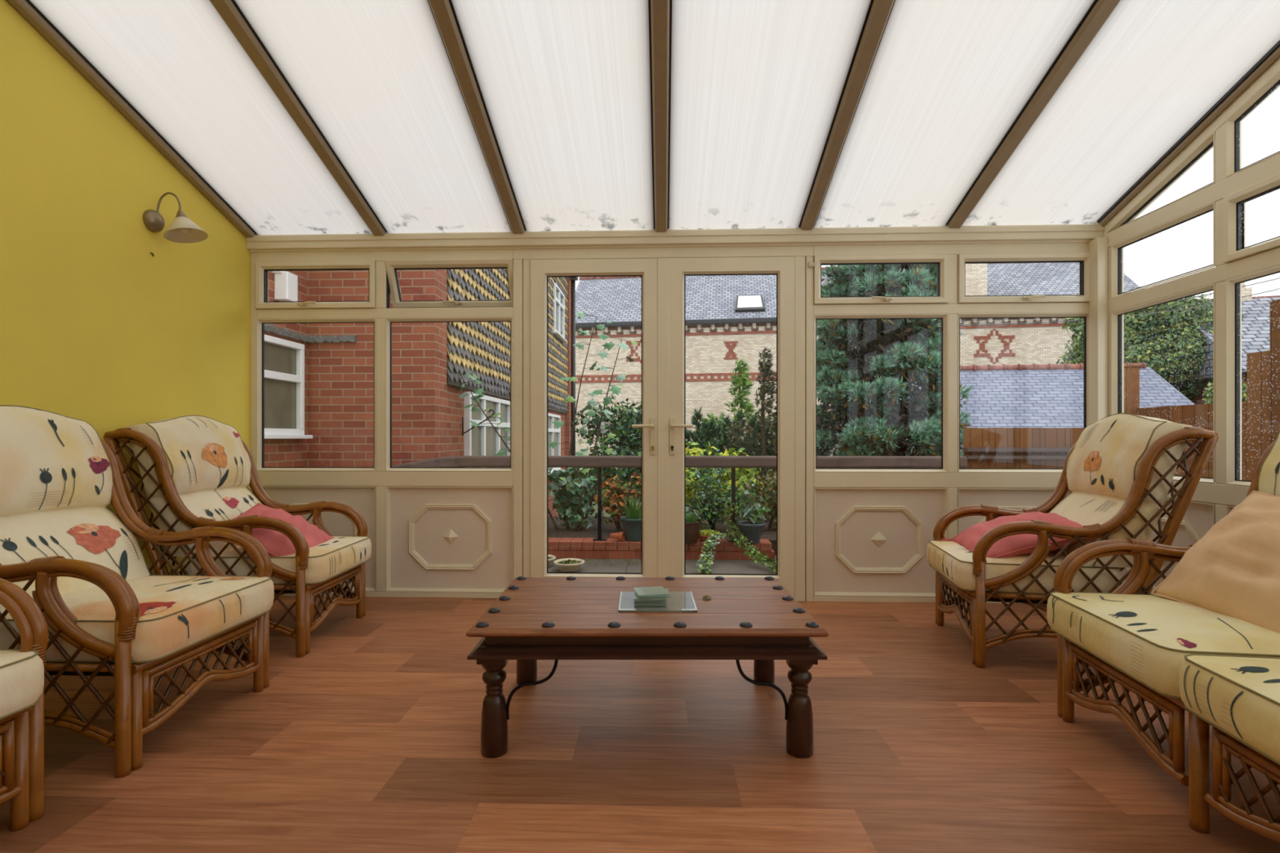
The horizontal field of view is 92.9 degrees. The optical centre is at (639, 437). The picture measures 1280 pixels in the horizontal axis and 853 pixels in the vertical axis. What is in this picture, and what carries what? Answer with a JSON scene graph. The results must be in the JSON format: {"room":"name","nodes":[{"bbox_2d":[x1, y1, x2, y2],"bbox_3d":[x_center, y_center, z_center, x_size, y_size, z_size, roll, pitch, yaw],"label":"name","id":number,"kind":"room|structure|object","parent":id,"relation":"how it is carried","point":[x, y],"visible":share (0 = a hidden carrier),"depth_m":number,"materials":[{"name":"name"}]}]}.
{"room":"sunroom","nodes":[
{"label":"sunroom","id":0,"kind":"room"},
{"bbox_2d":[0,0,250,575],"bbox_3d":[-2.559,-1.032,1.124,0.200,3.984,5.250,0,0,2],"label":"wall","id":1,"kind":"structure","parent":0,"point":[100,330],"depth_m":2.69,"materials":[{"name":"yellow paint"}]},
{"bbox_2d":[7,0,257,237],"bbox_3d":[-2.429,-2.110,1.214,0.092,1.918,5.440,0,0,2],"label":"trim","id":2,"kind":"structure","parent":1,"relation":"attached to","point":[26,8],"depth_m":2.77,"materials":[{"name":"brown wood"}]},
{"bbox_2d":[142,191,208,243],"bbox_3d":[-2.258,-1.082,2.969,0.260,0.236,0.180,0,0,2],"label":"wall lamp","id":3,"kind":"object","parent":1,"relation":"attached to","point":[182,229],"visible":1,"depth_m":2.96,"materials":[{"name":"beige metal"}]},
{"bbox_2d":[0,595,1279,852],"bbox_3d":[0.039,0.960,1.019,5.000,0.001,5.240,0,0,2],"label":"floor","id":4,"kind":"structure","parent":0,"point":[368,740],"depth_m":1.81,"materials":[{"name":"brown wood"}]},
{"bbox_2d":[0,577,48,831],"bbox_3d":[-1.943,0.426,1.262,0.935,1.073,0.647,0,0,5],"label":"armchair","id":5,"kind":"object","parent":4,"relation":"on","point":[21,670],"visible":1,"depth_m":1.49,"materials":[{"name":"wicker"}]},
{"bbox_2d":[0,650,44,717],"bbox_3d":[-1.790,0.573,1.250,0.629,0.149,0.590,0,0,5],"label":"seat cushion","id":6,"kind":"object","parent":5,"relation":"on","point":[21,672],"depth_m":1.44,"materials":[{"name":"fabric"}]},
{"bbox_2d":[0,404,274,778],"bbox_3d":[-1.851,0.426,2.052,0.935,1.073,0.647,0,0,2],"label":"armchair","id":7,"kind":"object","parent":4,"relation":"on","point":[105,611],"visible":1,"depth_m":1.99,"materials":[{"name":"fabric"}]},
{"bbox_2d":[0,406,149,613],"bbox_3d":[-2.058,0.208,2.059,0.399,0.633,0.595,0,0,2],"label":"cushion","id":8,"kind":"object","parent":7,"relation":"on","point":[59,479],"depth_m":2.11,"materials":[{"name":"fabric"}]},
{"bbox_2d":[0,575,274,661],"bbox_3d":[-1.698,0.575,2.046,0.629,0.146,0.590,0,0,2],"label":"seat cushion","id":9,"kind":"object","parent":7,"relation":"on","point":[174,614],"depth_m":1.90,"materials":[{"name":"fabric"}]},
{"bbox_2d":[102,414,371,657],"bbox_3d":[-1.887,0.426,2.971,0.935,1.073,0.647,0,0,-1],"label":"armchair","id":10,"kind":"object","parent":4,"relation":"on","point":[196,471],"visible":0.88,"depth_m":2.74,"materials":[{"name":"fabric"}]},
{"bbox_2d":[125,416,263,556],"bbox_3d":[-2.094,0.208,2.968,0.399,0.633,0.595,0,0,-1],"label":"cushion","id":11,"kind":"object","parent":10,"relation":"on","point":[209,469],"depth_m":2.80,"materials":[{"name":"fabric"}]},
{"bbox_2d":[182,536,371,583],"bbox_3d":[-1.734,0.575,2.974,0.629,0.145,0.590,0,0,-1],"label":"seat cushion","id":12,"kind":"object","parent":10,"relation":"on","point":[323,562],"depth_m":2.72,"materials":[{"name":"fabric"}]},
{"bbox_2d":[232,502,333,556],"bbox_3d":[-1.709,0.458,2.869,0.357,0.267,0.433,0,0,-6],"label":"cushion","id":13,"kind":"object","parent":10,"relation":"on","point":[275,543],"visible":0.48,"depth_m":2.85,"materials":[{"name":"pink fabric"}]},
{"bbox_2d":[466,576,828,757],"bbox_3d":[0.021,0.757,2.123,1.064,0.407,0.682,0,0,0],"label":"coffee table","id":14,"kind":"object","parent":4,"relation":"on","point":[757,619],"visible":1,"depth_m":1.83,"materials":[{"name":"brown wood"}]},
{"bbox_2d":[617,591,697,612],"bbox_3d":[0.058,0.560,2.084,0.256,0.006,0.240,0,0,0],"label":"placemat","id":15,"kind":"object","parent":14,"relation":"on","point":[684,602],"visible":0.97,"depth_m":2.03,"materials":[{"name":"white"}]},
{"bbox_2d":[634,603,666,606],"bbox_3d":[0.034,0.554,2.055,0.104,0.004,0.104,0,0,1],"label":"coaster","id":16,"kind":"object","parent":15,"relation":"on","point":[634,603],"visible":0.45,"depth_m":2.00,"materials":[{"name":"green"}]},
{"bbox_2d":[635,601,666,604],"bbox_3d":[0.036,0.549,2.052,0.104,0.004,0.104,0,0,0],"label":"coaster","id":17,"kind":"object","parent":16,"relation":"on","point":[665,603],"visible":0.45,"depth_m":2.00,"materials":[{"name":"green"}]},
{"bbox_2d":[633,600,665,603],"bbox_3d":[0.033,0.543,2.057,0.104,0.004,0.104,0,0,2],"label":"coaster","id":18,"kind":"object","parent":17,"relation":"on","point":[634,601],"visible":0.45,"depth_m":2.00,"materials":[{"name":"green"}]},
{"bbox_2d":[635,597,666,601],"bbox_3d":[0.037,0.538,2.055,0.104,0.004,0.104,0,0,-1],"label":"coaster","id":19,"kind":"object","parent":18,"relation":"on","point":[665,597],"visible":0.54,"depth_m":2.00,"materials":[{"name":"green"}]},
{"bbox_2d":[634,591,666,599],"bbox_3d":[0.034,0.532,2.053,0.104,0.004,0.104,0,0,1],"label":"coaster","id":20,"kind":"object","parent":19,"relation":"on","point":[636,597],"visible":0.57,"depth_m":2.00,"materials":[{"name":"green"}]},
{"bbox_2d":[639,588,671,597],"bbox_3d":[0.048,0.527,2.061,0.104,0.004,0.104,0,0,-3],"label":"coaster","id":21,"kind":"object","parent":20,"relation":"on","point":[666,589],"visible":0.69,"depth_m":2.01,"materials":[{"name":"green"}]},
{"bbox_2d":[632,586,669,596],"bbox_3d":[0.036,0.521,2.065,0.104,0.004,0.104,0,0,-11],"label":"coaster","id":22,"kind":"object","parent":21,"relation":"on","point":[659,590],"visible":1,"depth_m":2.05,"materials":[{"name":"green"}]},
{"bbox_2d":[702,595,711,599],"bbox_3d":[0.234,0.556,2.121,0.036,0.013,0.021,0,0,-15],"label":"seed pod","id":23,"kind":"object","parent":14,"relation":"on","point":[706,597],"visible":1,"depth_m":2.12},
{"bbox_2d":[926,413,1218,668],"bbox_3d":[1.871,0.426,2.770,0.935,1.073,0.647,0,0,12],"label":"armchair","id":24,"kind":"object","parent":4,"relation":"on","point":[1118,473],"visible":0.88,"depth_m":2.52,"materials":[{"name":"fabric"}]},
{"bbox_2d":[940,511,1083,558],"bbox_3d":[1.735,0.450,2.817,0.548,0.218,0.515,0,0,16],"label":"cushion","id":25,"kind":"object","parent":24,"relation":"on","point":[1014,545],"visible":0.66,"depth_m":2.67,"materials":[{"name":"pink fabric"}]},
{"bbox_2d":[926,540,1122,593],"bbox_3d":[1.721,0.575,2.801,0.629,0.145,0.590,0,0,12],"label":"seat cushion","id":26,"kind":"object","parent":24,"relation":"on","point":[953,561],"depth_m":2.55,"materials":[{"name":"fabric"}]},
{"bbox_2d":[1049,413,1193,567],"bbox_3d":[2.074,0.208,2.729,0.399,0.633,0.595,0,0,12],"label":"cushion","id":27,"kind":"object","parent":24,"relation":"on","point":[1101,472],"depth_m":2.53,"materials":[{"name":"fabric"}]},
{"bbox_2d":[1046,430,1279,843],"bbox_3d":[1.762,0.426,1.437,0.935,1.073,1.257,0,0,8],"label":"sofa","id":28,"kind":"object","parent":4,"relation":"on","point":[1176,657],"visible":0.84,"depth_m":1.58,"materials":[{"name":"yellow fabric"}]},
{"bbox_2d":[1046,592,1279,697],"bbox_3d":[1.653,0.575,1.760,0.629,0.146,0.613,0,0,8],"label":"seat cushion","id":29,"kind":"object","parent":28,"relation":"on","point":[1146,637],"depth_m":1.68,"materials":[{"name":"yellow fabric"}]},
{"bbox_2d":[1151,490,1279,633],"bbox_3d":[1.808,0.364,1.734,0.321,0.393,0.491,0,0,-1],"label":"cushion","id":30,"kind":"object","parent":28,"relation":"on","point":[1233,571],"visible":0.91,"depth_m":1.75,"materials":[{"name":"beige fabric"}]},
{"bbox_2d":[1178,655,1279,762],"bbox_3d":[1.569,0.574,1.156,0.629,0.148,0.613,0,0,8],"label":"seat cushion","id":31,"kind":"object","parent":28,"relation":"on","point":[1238,695],"depth_m":1.33,"materials":[{"name":"yellow fabric"}]},
{"bbox_2d":[1258,433,1279,496],"bbox_3d":[2.010,0.208,1.710,0.397,0.633,0.610,0,0,8],"label":"cushion","id":32,"kind":"object","parent":28,"relation":"on","point":[1269,461],"depth_m":1.95,"materials":[{"name":"yellow fabric"}]},
{"bbox_2d":[29,0,1279,235],"bbox_3d":[0.050,-2.104,1.069,4.902,1.946,5.540,0,0,2],"label":"ceiling","id":33,"kind":"structure","parent":0,"point":[757,86],"depth_m":2.73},
{"bbox_2d":[245,224,1108,604],"bbox_3d":[0.138,-0.128,3.600,5.000,2.176,0.175,0,0,2],"label":"window frame","id":34,"kind":"structure","parent":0,"point":[803,245],"depth_m":3.56,"materials":[{"name":"beige plastic"}]},
{"bbox_2d":[209,0,386,235],"bbox_3d":[-1.644,-2.110,1.184,0.112,1.918,5.440,0,0,2],"label":"roof beam","id":35,"kind":"structure","parent":34,"relation":"attached to","point":[230,12],"depth_m":2.75,"materials":[{"name":"brown wood"}]},
{"bbox_2d":[255,260,376,591],"bbox_3d":[-1.956,-0.068,3.672,0.734,1.986,0.111,0,0,2],"label":"window","id":36,"kind":"structure","parent":34,"relation":"in","point":[362,499],"depth_m":3.69,"materials":[{"name":"beige plastic"}]},
{"bbox_2d":[384,258,513,592],"bbox_3d":[-1.140,-0.068,3.709,0.773,1.986,0.174,0,0,2],"label":"window","id":37,"kind":"structure","parent":34,"relation":"in","point":[438,539],"depth_m":3.66,"materials":[{"name":"beige plastic"}]},
{"bbox_2d":[427,0,526,234],"bbox_3d":[-0.809,-2.110,1.152,0.112,1.918,5.440,0,0,2],"label":"trim","id":38,"kind":"structure","parent":34,"relation":"attached to","point":[443,11],"depth_m":2.73,"materials":[{"name":"brown wood"}]},
{"bbox_2d":[530,257,657,577],"bbox_3d":[-0.271,-0.054,3.597,0.757,2.004,0.123,0,0,2],"label":"door","id":39,"kind":"structure","parent":34,"relation":"in","point":[541,270],"depth_m":3.60,"materials":[{"name":"beige plastic"}]},
{"bbox_2d":[648,0,671,232],"bbox_3d":[0.031,-2.110,1.120,0.112,1.918,5.440,0,0,2],"label":"trim","id":40,"kind":"structure","parent":34,"relation":"attached to","point":[660,11],"depth_m":2.72,"materials":[{"name":"brown wood"}]},
{"bbox_2d":[657,257,669,577],"bbox_3d":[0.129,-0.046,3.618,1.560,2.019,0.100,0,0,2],"label":"trim","id":41,"kind":"structure","parent":34,"relation":"attached to","point":[663,263],"depth_m":3.57,"materials":[{"name":"beige plastic"}]},
{"bbox_2d":[669,256,794,597],"bbox_3d":[0.535,-0.054,3.566,0.735,2.004,0.123,0,0,2],"label":"door","id":42,"kind":"structure","parent":34,"relation":"in","point":[783,268],"depth_m":3.57,"materials":[{"name":"beige plastic"}]},
{"bbox_2d":[808,261,814,267],"bbox_3d":[1.004,-1.010,3.543,0.038,0.030,0.022,0,0,2],"label":"sensor","id":43,"kind":"object","parent":34,"relation":"attached to","point":[811,264],"visible":1,"depth_m":3.54,"materials":[{"name":"beige plastic"}]},
{"bbox_2d":[798,0,895,230],"bbox_3d":[0.872,-2.110,1.087,0.112,1.918,5.440,0,0,2],"label":"roof beam","id":44,"kind":"structure","parent":34,"relation":"attached to","point":[878,12],"depth_m":2.70,"materials":[{"name":"brown wood"}]},
{"bbox_2d":[813,253,948,597],"bbox_3d":[1.400,-0.068,3.544,0.770,1.986,0.111,0,0,2],"label":"window","id":45,"kind":"structure","parent":34,"relation":"in","point":[868,542],"depth_m":3.56,"materials":[{"name":"beige plastic"}]},
{"bbox_2d":[957,252,1090,534],"bbox_3d":[2.220,-0.068,3.512,0.757,1.986,0.111,0,0,2],"label":"window","id":46,"kind":"structure","parent":34,"relation":"in","point":[1015,499],"depth_m":3.52,"materials":[{"name":"beige plastic"}]},
{"bbox_2d":[946,0,1119,228],"bbox_3d":[1.710,-2.110,1.055,0.112,1.918,5.440,0,0,2],"label":"roof beam","id":47,"kind":"structure","parent":34,"relation":"attached to","point":[1100,11],"depth_m":2.68,"materials":[{"name":"brown wood"}]},
{"bbox_2d":[1093,56,1279,524],"bbox_3d":[2.563,-1.046,0.907,0.092,4.013,5.210,0,0,2],"label":"window frame","id":48,"kind":"structure","parent":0,"point":[1220,494],"depth_m":2.75,"materials":[{"name":"beige plastic"}]},
{"bbox_2d":[1108,131,1215,594],"bbox_3d":[2.647,-0.232,3.090,0.057,2.315,0.663,0,0,2],"label":"window","id":49,"kind":"structure","parent":48,"relation":"in","point":[1198,518],"depth_m":3.04,"materials":[{"name":"beige plastic"}]},
{"bbox_2d":[1097,40,1279,226],"bbox_3d":[2.530,-2.110,1.024,0.062,1.918,5.440,0,0,2],"label":"trim","id":50,"kind":"structure","parent":48,"relation":"attached to","point":[1273,53],"depth_m":2.82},
{"bbox_2d":[1222,70,1279,515],"bbox_3d":[2.598,-0.353,2.385,0.111,2.557,0.639,0,0,2],"label":"window","id":51,"kind":"structure","parent":48,"relation":"in","point":[1234,248],"depth_m":2.68,"materials":[{"name":"beige plastic"}]},
{"label":"outside","id":52,"kind":"structure","parent":0,"visible":0},
{"bbox_2d":[1177,277,1279,300],"bbox_3d":[14.085,-4.585,14.956,17.032,2.933,0.052,0,0,6],"label":"overhead wire","id":53,"kind":"object","parent":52,"point":[1278,277],"visible":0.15,"depth_m":14.87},
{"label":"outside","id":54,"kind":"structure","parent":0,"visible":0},
{"bbox_2d":[960,288,1279,325],"bbox_3d":[14.085,-4.311,14.956,17.032,2.881,0.052,0,0,6],"label":"overhead wire","id":55,"kind":"object","parent":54,"point":[1278,288],"visible":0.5,"depth_m":15.13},
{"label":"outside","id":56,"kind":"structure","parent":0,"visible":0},
{"bbox_2d":[577,490,623,516],"bbox_3d":[1.843,2.260,47.965,120.000,0.200,84.000,0,0,2],"label":"ground","id":57,"kind":"structure","parent":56,"point":[595,507],"depth_m":17.72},
{"bbox_2d":[264,268,577,516],"bbox_3d":[-2.762,-1.540,9.163,2.577,7.400,10.200,0,0,2],"label":"brick house","id":58,"kind":"structure","parent":57,"relation":"on","point":[319,377],"depth_m":5.82,"materials":[{"name":"red brick"}]},
{"bbox_2d":[570,395,641,505],"bbox_3d":[-0.191,0.338,9.292,1.792,1.952,1.048,0,0,2],"label":"shrub","id":59,"kind":"object","parent":57,"relation":"on","point":[629,438],"visible":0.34,"depth_m":9.19,"materials":[{"name":"green plant"}]},
{"bbox_2d":[613,448,739,517],"bbox_3d":[0.406,0.853,7.621,1.691,1.424,0.829,0,0,2],"label":"bush","id":60,"kind":"object","parent":57,"relation":"on","point":[716,450],"visible":0.02,"depth_m":7.55,"materials":[{"name":"green plant"}]},
{"bbox_2d":[685,406,776,517],"bbox_3d":[1.183,0.913,8.495,1.750,2.732,0.753,0,0,2],"label":"hedge","id":61,"kind":"object","parent":57,"relation":"on","point":[714,432],"visible":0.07,"depth_m":8.41,"materials":[{"name":"green plant"}]},
{"bbox_2d":[692,357,775,475],"bbox_3d":[1.537,0.494,9.546,2.301,3.607,2.368,0,0,2],"label":"young conifer","id":62,"kind":"object","parent":57,"relation":"on","point":[744,382],"visible":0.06,"depth_m":9.50,"materials":[{"name":"green plant"}]},
{"bbox_2d":[718,346,776,517],"bbox_3d":[1.623,0.542,7.868,1.765,3.459,1.646,0,0,-5],"label":"yew tree","id":63,"kind":"object","parent":57,"relation":"on","point":[766,370],"visible":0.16,"depth_m":7.82,"materials":[{"name":"green plant"}]},
{"bbox_2d":[575,262,1140,477],"bbox_3d":[9.937,-3.915,32.270,27.000,12.150,7.970,0,0,9],"label":"brick building","id":64,"kind":"structure","parent":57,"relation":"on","point":[729,318],"depth_m":29.71,"materials":[{"name":"brick"}]},
{"bbox_2d":[816,263,973,468],"bbox_3d":[2.939,-0.457,7.389,2.094,5.320,1.871,0,0,8],"label":"conifer","id":65,"kind":"object","parent":57,"relation":"on","point":[867,388],"visible":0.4,"depth_m":7.00,"materials":[{"name":"green plant"}]},
{"bbox_2d":[833,362,1195,455],"bbox_3d":[8.658,0.193,14.682,7.200,3.935,4.800,0,0,7],"label":"outbuilding","id":66,"kind":"structure","parent":57,"relation":"on","point":[1049,395],"depth_m":13.73,"materials":[{"name":"grey tile"}]},
{"bbox_2d":[1056,332,1137,364],"bbox_3d":[14.848,-1.172,19.230,2.662,6.697,2.401,0,0,13],"label":"broadleaf tree","id":67,"kind":"object","parent":57,"relation":"on","point":[1069,360],"visible":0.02,"depth_m":19.60,"materials":[{"name":"green plant"}]},
{"bbox_2d":[1062,286,1246,399],"bbox_3d":[14.761,-1.114,17.393,5.044,6.603,3.063,0,0,-7],"label":"broadleaf tree","id":68,"kind":"object","parent":57,"relation":"on","point":[1166,341],"visible":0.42,"depth_m":16.40,"materials":[{"name":"green plant"}]},
{"bbox_2d":[1168,281,1279,404],"bbox_3d":[20.165,-1.140,16.466,9.850,6.600,6.800,0,0,16],"label":"house","id":69,"kind":"structure","parent":57,"relation":"on","point":[1255,323],"depth_m":16.19,"materials":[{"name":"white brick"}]},
{"bbox_2d":[1202,377,1246,404],"bbox_3d":[10.127,0.548,10.167,1.417,3.267,1.163,0,0,2],"label":"broadleaf tree","id":70,"kind":"object","parent":57,"relation":"on","point":[1210,394],"visible":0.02,"depth_m":10.22,"materials":[{"name":"green plant"}]},
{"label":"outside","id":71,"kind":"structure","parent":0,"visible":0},
{"bbox_2d":[548,555,776,573],"bbox_3d":[0.236,1.140,4.835,8.500,0.120,2.320,0,0,2],"label":"floor","id":72,"kind":"structure","parent":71,"point":[719,566],"depth_m":5.05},
{"bbox_2d":[548,554,555,566],"bbox_3d":[-0.834,1.034,5.116,0.252,0.092,0.252,0,0,2],"label":"stone bowl","id":73,"kind":"object","parent":72,"relation":"on","point":[551,557],"visible":0.13,"depth_m":5.09,"materials":[{"name":"stone"}]},
{"bbox_2d":[553,558,584,572],"bbox_3d":[-0.576,1.035,4.946,0.252,0.090,0.252,0,0,2],"label":"stone bowl","id":74,"kind":"object","parent":72,"relation":"on","point":[566,565],"visible":1,"depth_m":4.89,"materials":[{"name":"stone"}]},
{"bbox_2d":[548,537,774,559],"bbox_3d":[-0.668,1.004,5.412,4.950,0.152,0.465,0,0,2],"label":"wall","id":75,"kind":"structure","parent":72,"relation":"on","point":[584,548],"depth_m":5.40,"materials":[{"name":"red brick"}]},
{"bbox_2d":[609,532,625,541],"bbox_3d":[-0.205,0.884,5.456,0.120,0.084,0.083,0,0,19],"label":"terracotta pot","id":76,"kind":"object","parent":75,"relation":"on","point":[620,535],"visible":1,"depth_m":5.44,"materials":[{"name":"orange ceramic"}]},
{"bbox_2d":[620,498,641,541],"bbox_3d":[-0.049,0.731,5.506,0.299,0.390,0.277,0,0,2],"label":"plant pot","id":77,"kind":"object","parent":75,"relation":"on","point":[632,521],"visible":0.84,"depth_m":5.43,"materials":[{"name":"ceramic"}]},
{"bbox_2d":[391,455,967,542],"bbox_3d":[-0.140,0.547,5.503,6.062,0.765,0.175,0,0,1],"label":"railing","id":78,"kind":"object","parent":75,"relation":"on","point":[599,462],"visible":0.55,"depth_m":5.46,"materials":[{"name":"black metal"}]},
{"bbox_2d":[685,509,700,543],"bbox_3d":[0.441,0.776,5.391,0.218,0.299,0.211,0,0,2],"label":"plant pot","id":79,"kind":"object","parent":75,"relation":"on","point":[692,527],"visible":0.76,"depth_m":5.31,"materials":[{"name":"brown ceramic"}]},
{"bbox_2d":[698,528,719,542],"bbox_3d":[0.615,0.874,5.460,0.204,0.104,0.204,0,0,2],"label":"plant pot","id":80,"kind":"object","parent":75,"relation":"on","point":[704,535],"visible":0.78,"depth_m":5.41,"materials":[{"name":"ceramic"}]},
{"bbox_2d":[694,532,737,573],"bbox_3d":[0.616,0.960,5.133,0.238,0.253,0.770,0,0,28],"label":"trailing ivy","id":81,"kind":"object","parent":75,"relation":"on","point":[702,566],"visible":0.94,"depth_m":5.14,"materials":[{"name":"green plant"}]},
{"bbox_2d":[722,502,776,572],"bbox_3d":[0.954,0.822,5.111,0.176,0.484,0.809,0,0,-27],"label":"trailing ivy","id":82,"kind":"object","parent":75,"relation":"on","point":[769,562],"visible":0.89,"depth_m":5.22,"materials":[{"name":"green plant"}]},
{"bbox_2d":[736,480,772,543],"bbox_3d":[0.990,0.652,5.384,0.271,0.548,0.270,0,0,-24],"label":"plant pot","id":83,"kind":"object","parent":75,"relation":"on","point":[753,528],"visible":0.96,"depth_m":5.33,"materials":[{"name":"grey ceramic"}]},
{"bbox_2d":[552,553,775,568],"bbox_3d":[0.174,1.048,5.199,2.536,0.065,0.413,0,0,2],"label":"dry weeds","id":84,"kind":"object","parent":72,"relation":"on","point":[575,553],"visible":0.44,"depth_m":5.18,"materials":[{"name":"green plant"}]},
{"bbox_2d":[963,427,1083,468],"bbox_3d":[3.494,0.734,5.457,1.124,1.652,0.085,0,0,2],"label":"fence","id":85,"kind":"object","parent":72,"relation":"on","point":[983,447],"visible":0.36,"depth_m":5.48,"materials":[{"name":"brown wood"}]},
{"bbox_2d":[1124,364,1142,414],"bbox_3d":[4.037,0.482,5.054,0.150,2.155,0.150,0,0,2],"label":"fence post","id":86,"kind":"object","parent":72,"relation":"on","point":[1131,372],"visible":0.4,"depth_m":4.99,"materials":[{"name":"brown wood"}]},
{"bbox_2d":[1135,401,1246,480],"bbox_3d":[4.078,0.659,4.504,0.085,1.802,0.934,0,0,2],"label":"fence","id":87,"kind":"object","parent":72,"relation":"on","point":[1201,415],"visible":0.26,"depth_m":4.41,"materials":[{"name":"brown wood"}]},
{"bbox_2d":[1246,350,1269,480],"bbox_3d":[4.028,0.501,3.956,0.014,2.118,0.153,0,0,2],"label":"fence","id":88,"kind":"object","parent":72,"relation":"on","point":[1258,362],"visible":0.36,"depth_m":3.96,"materials":[{"name":"brown wood"}]},
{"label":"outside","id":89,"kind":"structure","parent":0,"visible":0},
{"bbox_2d":[548,516,776,555],"bbox_3d":[0.571,1.200,6.393,7.350,0.520,1.580,0,0,2],"label":"planting bed","id":90,"kind":"object","parent":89,"point":[606,529],"depth_m":6.18,"materials":[{"name":"soil"}]},
{"bbox_2d":[457,311,637,529],"bbox_3d":[-1.044,-0.170,6.305,2.056,2.271,0.561,0,0,2],"label":"sapling","id":91,"kind":"object","parent":90,"relation":"on","point":[615,389],"visible":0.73,"depth_m":6.27,"materials":[{"name":"green plant"}]},
{"bbox_2d":[548,467,603,529],"bbox_3d":[-0.684,0.670,6.296,0.566,0.786,0.563,0,0,21],"label":"bush","id":92,"kind":"object","parent":90,"relation":"on","point":[575,513],"visible":0.84,"depth_m":6.21,"materials":[{"name":"green plant"}]},
{"bbox_2d":[600,421,606,525],"bbox_3d":[-0.399,0.392,6.523,0.071,1.137,0.057,0,0,-43],"label":"post","id":93,"kind":"object","parent":90,"relation":"on","point":[602,427],"visible":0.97,"depth_m":6.52,"materials":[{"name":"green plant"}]},
{"bbox_2d":[594,473,641,530],"bbox_3d":[-0.164,0.687,6.165,0.594,0.655,0.394,0,0,2],"label":"bush","id":94,"kind":"object","parent":90,"relation":"on","point":[611,500],"visible":0.74,"depth_m":6.11,"materials":[{"name":"green plant"}]},
{"bbox_2d":[596,451,641,519],"bbox_3d":[0.039,0.713,6.997,0.754,1.104,0.814,0,0,-43],"label":"shrub","id":95,"kind":"object","parent":90,"relation":"on","point":[628,473],"visible":0.13,"depth_m":7.02,"materials":[{"name":"green plant"}]},
{"bbox_2d":[685,477,702,512],"bbox_3d":[0.529,0.674,6.282,0.268,0.582,0.204,0,0,2],"label":"variegated shrub","id":96,"kind":"object","parent":90,"relation":"on","point":[689,492],"visible":0.22,"depth_m":6.26,"materials":[{"name":"green plant"}]},
{"bbox_2d":[685,500,708,528],"bbox_3d":[0.443,0.774,5.966,0.425,0.484,0.386,0,0,28],"label":"bush","id":97,"kind":"object","parent":90,"relation":"on","point":[702,520],"visible":0.14,"depth_m":5.92,"materials":[{"name":"green plant"}]},
{"bbox_2d":[685,467,745,531],"bbox_3d":[0.758,0.607,6.109,0.670,0.816,0.418,0,0,2],"label":"bush","id":98,"kind":"object","parent":90,"relation":"on","point":[711,509],"visible":0.86,"depth_m":6.03,"materials":[{"name":"green plant"}]},
{"bbox_2d":[685,440,763,521],"bbox_3d":[0.849,0.548,6.943,1.072,1.036,0.543,0,0,-12],"label":"variegated shrub","id":99,"kind":"object","parent":90,"relation":"on","point":[698,451],"visible":0.23,"depth_m":6.90,"materials":[{"name":"green plant"}]},
{"bbox_2d":[737,471,776,531],"bbox_3d":[1.292,0.677,6.159,0.634,0.675,0.430,0,0,2],"label":"bush","id":100,"kind":"object","parent":90,"relation":"on","point":[771,518],"visible":0.37,"depth_m":6.12,"materials":[{"name":"green plant"}]},
{"bbox_2d":[756,467,826,502],"bbox_3d":[1.729,0.702,6.821,0.929,0.926,0.551,0,0,13],"label":"shrub","id":101,"kind":"object","parent":90,"relation":"on","point":[774,471],"visible":0.02,"depth_m":6.85,"materials":[{"name":"green plant"}]},
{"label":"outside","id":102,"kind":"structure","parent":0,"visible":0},
{"bbox_2d":[1269,298,1279,444],"bbox_3d":[3.987,0.344,2.962,0.020,2.432,1.823,0,0,2],"label":"fence","id":103,"kind":"object","parent":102,"point":[1274,305],"visible":0.33,"depth_m":3.84,"materials":[{"name":"brown wood"}]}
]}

